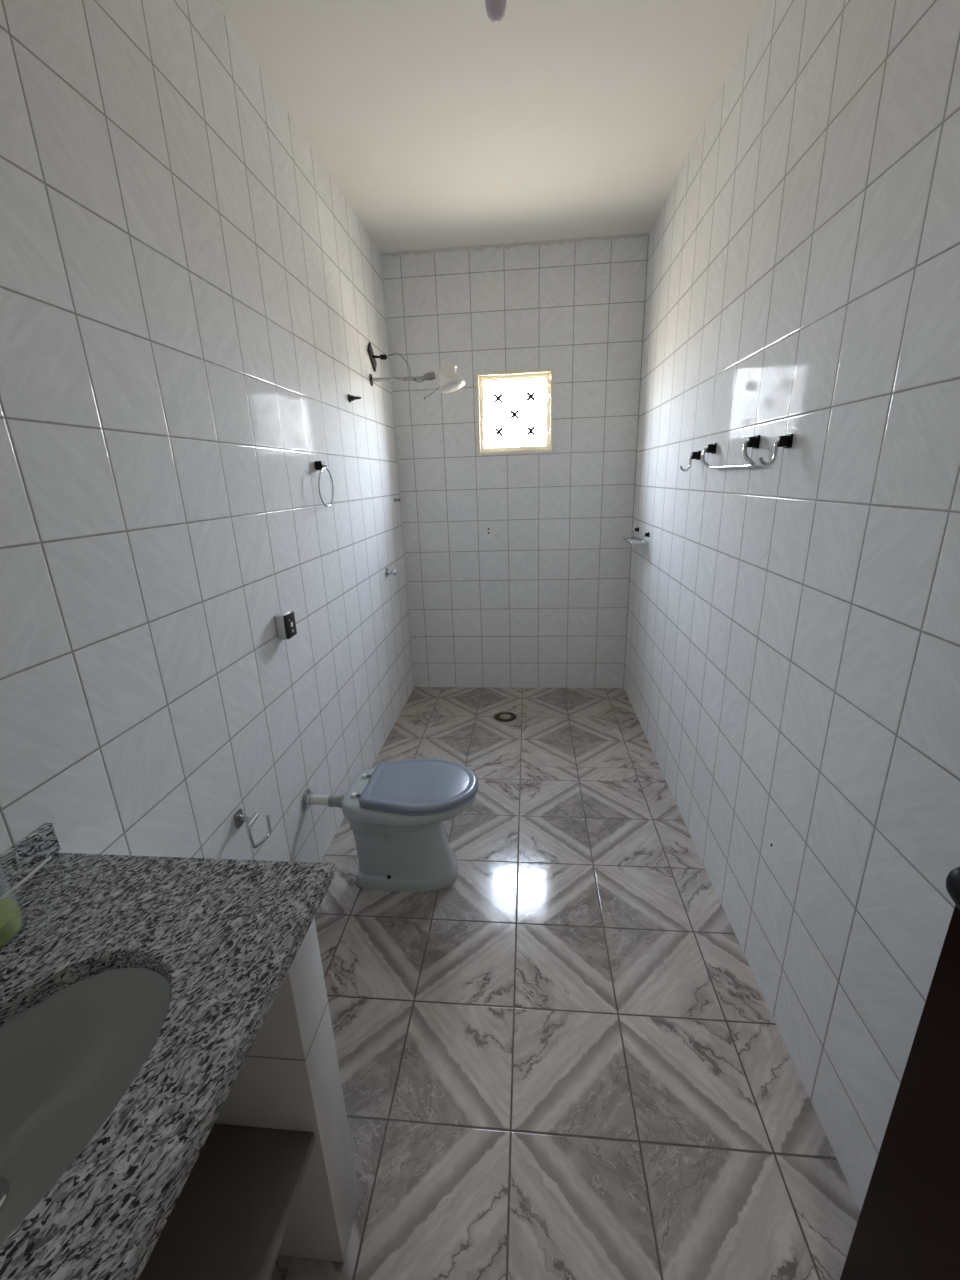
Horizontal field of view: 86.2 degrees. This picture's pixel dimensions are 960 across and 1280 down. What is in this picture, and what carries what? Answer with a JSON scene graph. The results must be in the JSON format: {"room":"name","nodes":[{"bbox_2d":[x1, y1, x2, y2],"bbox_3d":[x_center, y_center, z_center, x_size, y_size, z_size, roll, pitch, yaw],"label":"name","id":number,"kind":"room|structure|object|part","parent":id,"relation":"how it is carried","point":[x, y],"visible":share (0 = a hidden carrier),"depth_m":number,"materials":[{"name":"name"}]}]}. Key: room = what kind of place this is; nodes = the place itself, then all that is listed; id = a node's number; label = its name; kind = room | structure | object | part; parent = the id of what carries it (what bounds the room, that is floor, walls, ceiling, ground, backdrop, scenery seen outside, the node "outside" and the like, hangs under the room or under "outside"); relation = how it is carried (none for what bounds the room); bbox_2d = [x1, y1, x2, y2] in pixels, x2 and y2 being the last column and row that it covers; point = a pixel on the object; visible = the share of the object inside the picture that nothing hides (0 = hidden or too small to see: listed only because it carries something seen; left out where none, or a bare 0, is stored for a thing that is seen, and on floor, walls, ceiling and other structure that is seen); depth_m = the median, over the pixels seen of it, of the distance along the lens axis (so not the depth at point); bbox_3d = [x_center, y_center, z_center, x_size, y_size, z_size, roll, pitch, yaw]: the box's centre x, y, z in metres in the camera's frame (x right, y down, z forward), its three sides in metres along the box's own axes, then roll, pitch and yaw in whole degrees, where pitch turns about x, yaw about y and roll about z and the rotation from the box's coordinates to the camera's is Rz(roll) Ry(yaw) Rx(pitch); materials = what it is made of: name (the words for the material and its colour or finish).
{"room":"bathroom","nodes":[
{"label":"bathroom","id":0,"kind":"room"},
{"bbox_2d":[0,0,414,862],"bbox_3d":[-0.739,-0.431,1.770,0.120,2.715,3.728,0,18,5],"label":"wall","id":1,"kind":"structure","parent":0,"point":[192,304],"depth_m":1.25,"materials":[{"name":"tile"}]},
{"bbox_2d":[0,823,60,896],"bbox_3d":[-0.787,0.466,0.521,0.014,0.057,0.803,0,18,5],"label":"backsplash","id":2,"kind":"structure","parent":1,"relation":"attached to","point":[23,857],"depth_m":0.85,"materials":[{"name":"stone"}]},
{"bbox_2d":[138,1123,314,1279],"bbox_3d":[-0.550,0.965,0.591,0.467,0.020,0.678,0,18,5],"label":"shelf","id":3,"kind":"object","parent":1,"relation":"attached to","point":[229,1219],"visible":0.45,"depth_m":0.80,"materials":[{"name":"wood"}]},
{"bbox_2d":[234,809,270,848],"bbox_3d":[-0.667,0.549,1.492,0.067,0.115,0.109,0,18,5],"label":"paper holder","id":4,"kind":"object","parent":1,"relation":"attached to","point":[239,817],"visible":1,"depth_m":1.47,"materials":[{"name":"metal"}]},
{"bbox_3d":[-0.671,0.511,1.466,0.059,0.021,0.015,8,20,28],"label":"post","id":5,"kind":"part","parent":4,"relation":"part of","materials":[{"name":"silver metal"}]},
{"bbox_3d":[-0.641,0.554,1.491,0.010,0.104,0.109,0,18,5],"label":"rod","id":6,"kind":"part","parent":4,"relation":"part of","materials":[{"name":"silver metal"}]},
{"bbox_2d":[274,611,296,639],"bbox_3d":[-0.657,-0.051,1.737,0.044,0.088,0.066,0,18,5],"label":"box","id":7,"kind":"object","parent":1,"relation":"attached to","point":[285,623],"visible":1,"depth_m":1.71,"materials":[{"name":"white plastic"}]},
{"bbox_2d":[314,461,333,506],"bbox_3d":[-0.630,-0.622,2.048,0.043,0.176,0.152,0,18,5],"label":"towel ring","id":8,"kind":"object","parent":1,"relation":"attached to","point":[319,465],"visible":1,"depth_m":2.02,"materials":[{"name":"silver metal"}]},
{"bbox_2d":[348,394,360,402],"bbox_3d":[-0.589,-1.142,2.421,0.059,0.038,0.038,0,18,5],"label":"stub","id":9,"kind":"object","parent":1,"relation":"attached to","point":[350,397],"visible":1,"depth_m":2.42,"materials":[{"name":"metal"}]},
{"bbox_2d":[385,567,396,576],"bbox_3d":[-0.525,-0.403,3.045,0.062,0.060,0.060,0,18,5],"label":"chrome tap","id":10,"kind":"object","parent":1,"relation":"attached to","point":[393,572],"visible":1,"depth_m":3.03,"materials":[{"name":"silver metal"}]},
{"bbox_3d":[-0.508,-0.403,3.044,0.028,0.042,0.042,0,18,5],"label":"knob","id":11,"kind":"part","parent":10,"relation":"part of","materials":[{"name":"silver metal"}]},
{"bbox_2d":[367,342,424,381],"bbox_3d":[-0.436,-1.489,2.763,0.300,0.209,0.137,0,18,5],"label":"cable plate","id":12,"kind":"object","parent":1,"relation":"attached to","point":[372,356],"visible":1,"depth_m":2.73,"materials":[{"name":"plastic"}]},
{"bbox_3d":[-0.581,-1.525,2.765,0.010,0.132,0.137,0,18,5],"label":"plate","id":13,"kind":"part","parent":12,"relation":"part of","materials":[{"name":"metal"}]},
{"bbox_2d":[369,365,464,399],"bbox_3d":[-0.334,-1.365,2.730,0.510,0.162,0.142,0,18,5],"label":"shower head","id":14,"kind":"object","parent":1,"relation":"attached to","point":[451,381],"visible":1,"depth_m":2.70},
{"bbox_3d":[-0.419,-1.397,2.745,0.332,0.027,0.021,0,18,5],"label":"shower arm","id":15,"kind":"part","parent":14,"relation":"part of","materials":[{"name":"metal"}]},
{"bbox_2d":[215,0,764,252],"bbox_3d":[-0.051,-1.507,0.425,1.752,0.100,5.508,0,18,5],"label":"ceiling","id":16,"kind":"structure","parent":0,"point":[440,124],"depth_m":1.80,"materials":[{"name":"paint"}]},
{"bbox_2d":[485,0,506,22],"bbox_3d":[0.039,-1.649,1.284,0.092,0.151,0.092,0,18,5],"label":"light bulb","id":17,"kind":"object","parent":16,"relation":"hanging from","point":[495,9],"visible":1,"depth_m":1.29,"materials":[{"name":"white glass"}]},
{"bbox_2d":[382,235,648,687],"bbox_3d":[0.232,-0.969,3.371,1.512,2.715,0.130,0,18,5],"label":"wall","id":18,"kind":"structure","parent":0,"point":[540,599],"depth_m":3.26,"materials":[{"name":"tile"}]},
{"bbox_2d":[476,369,553,454],"bbox_3d":[0.220,-1.418,3.220,0.473,0.473,0.126,0,18,5],"label":"window","id":19,"kind":"structure","parent":18,"relation":"in","point":[547,374],"depth_m":3.18,"materials":[{"name":"beige paint"}]},
{"bbox_3d":[0.219,-1.413,3.206,0.394,0.394,0.004,0,18,5],"label":"pane","id":20,"kind":"part","parent":19,"relation":"part of","materials":[{"name":"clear glass"}]},
{"bbox_2d":[381,233,649,256],"bbox_3d":[0.183,-2.228,2.905,1.512,0.038,0.007,0,18,5],"label":"trim","id":21,"kind":"structure","parent":18,"relation":"attached to","point":[547,243],"depth_m":2.90,"materials":[{"name":"white paint"}]},
{"bbox_2d":[270,687,860,1279],"bbox_3d":[0.040,1.176,1.270,1.752,0.100,5.508,0,18,5],"label":"floor","id":22,"kind":"structure","parent":0,"point":[565,1057],"depth_m":1.37,"materials":[{"name":"tile"}]},
{"bbox_2d":[215,919,359,1261],"bbox_3d":[-0.512,0.813,0.950,0.476,0.822,0.100,0,18,5],"label":"support","id":23,"kind":"object","parent":22,"relation":"on","point":[289,1078],"visible":0.27,"depth_m":0.89,"materials":[{"name":"white tile"}]},
{"bbox_2d":[0,823,333,1279],"bbox_3d":[-0.538,0.478,0.504,0.513,0.085,0.809,0,18,5],"label":"countertop","id":24,"kind":"structure","parent":23,"relation":"on","point":[225,935],"depth_m":0.67,"materials":[{"name":"grey stone"}]},
{"bbox_2d":[0,899,20,945],"bbox_3d":[-0.708,0.312,0.693,0.090,0.242,0.090,0,18,5],"label":"soap bottle","id":25,"kind":"object","parent":24,"relation":"on","point":[10,915],"visible":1,"depth_m":0.73,"materials":[{"name":"green plastic"}]},
{"bbox_2d":[0,968,169,1243],"bbox_3d":[-0.501,0.589,0.561,0.304,0.163,0.422,0,18,5],"label":"washbasin","id":26,"kind":"object","parent":24,"relation":"in","point":[68,1060],"visible":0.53,"depth_m":0.68,"materials":[{"name":"ceramic"}]},
{"bbox_2d":[302,758,477,891],"bbox_3d":[-0.327,0.708,1.942,0.656,0.412,0.356,0,18,5],"label":"toilet","id":27,"kind":"object","parent":22,"relation":"on","point":[395,811],"visible":1,"depth_m":1.87,"materials":[{"name":"grey ceramic"}]},
{"bbox_3d":[-0.209,0.533,1.875,0.407,0.012,0.334,0,18,5],"label":"seat","id":28,"kind":"part","parent":27,"relation":"part of","materials":[{"name":"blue plastic"}]},
{"bbox_3d":[-0.209,0.519,1.871,0.407,0.016,0.334,0,18,5],"label":"lid","id":29,"kind":"part","parent":27,"relation":"part of","materials":[{"name":"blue plastic"}]},
{"bbox_2d":[494,712,515,721],"bbox_3d":[0.161,0.488,3.266,0.142,0.005,0.142,0,18,5],"label":"floor drain","id":30,"kind":"object","parent":22,"relation":"on","point":[502,716],"visible":1,"depth_m":3.26,"materials":[{"name":"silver metal"}]},
{"bbox_2d":[624,0,959,1210],"bbox_3d":[0.886,-0.438,1.615,0.120,2.715,3.728,0,18,5],"label":"wall","id":31,"kind":"structure","parent":0,"point":[792,677],"depth_m":1.18,"materials":[{"name":"tile"}]},
{"bbox_2d":[622,527,649,543],"bbox_3d":[0.908,-0.612,3.006,0.100,0.066,0.313,0,18,5],"label":"soap shelf","id":32,"kind":"object","parent":31,"relation":"attached to","point":[632,540],"visible":1,"depth_m":3.00,"materials":[{"name":"silver plastic"}]},
{"bbox_2d":[622,537,647,543],"bbox_3d":[0.909,-0.586,3.014,0.100,0.008,0.311,0,18,5],"label":"tray","id":33,"kind":"object","parent":32,"relation":"on","point":[632,540],"depth_m":3.01,"materials":[{"name":"clear glass"}]},
{"bbox_2d":[680,451,699,471],"bbox_3d":[0.828,-0.708,2.031,0.071,0.076,0.034,0,18,5],"label":"robe hook","id":34,"kind":"object","parent":31,"relation":"attached to","point":[694,455],"visible":1,"depth_m":2.02,"materials":[{"name":"silver metal"}]},
{"bbox_3d":[0.819,-0.702,2.033,0.052,0.065,0.009,0,18,5],"label":"hook arm","id":35,"kind":"part","parent":34,"relation":"part of","materials":[{"name":"silver metal"}]},
{"bbox_2d":[702,435,759,468],"bbox_3d":[0.809,-0.607,1.676,0.043,0.089,0.424,0,18,5],"label":"towel rail","id":36,"kind":"object","parent":31,"relation":"attached to","point":[753,442],"visible":1,"depth_m":1.54,"materials":[{"name":"silver metal"}]},
{"bbox_2d":[759,434,792,465],"bbox_3d":[0.762,-0.491,1.329,0.071,0.076,0.034,0,18,5],"label":"robe hook","id":37,"kind":"object","parent":31,"relation":"attached to","point":[785,441],"visible":1,"depth_m":1.32,"materials":[{"name":"silver metal"}]},
{"bbox_3d":[0.752,-0.486,1.332,0.052,0.065,0.009,0,18,5],"label":"hook arm","id":38,"kind":"part","parent":37,"relation":"part of","materials":[{"name":"silver metal"}]},
{"bbox_3d":[-0.099,0.148,-0.138,1.512,2.715,0.130,0,18,5],"label":"wall","id":39,"kind":"structure","parent":0,"visible":0},
{"bbox_2d":[840,867,959,1279],"bbox_3d":[0.585,0.333,0.293,0.103,2.040,0.690,-2,17,0],"label":"door","id":40,"kind":"structure","parent":39,"relation":"in","point":[908,1226],"depth_m":0.71,"materials":[{"name":"brown wood"}]},
{"bbox_3d":[0.566,0.301,0.539,0.069,0.050,0.134,0,18,5],"label":"handle","id":41,"kind":"part","parent":40,"relation":"part of","materials":[{"name":"black plastic"}]}
]}

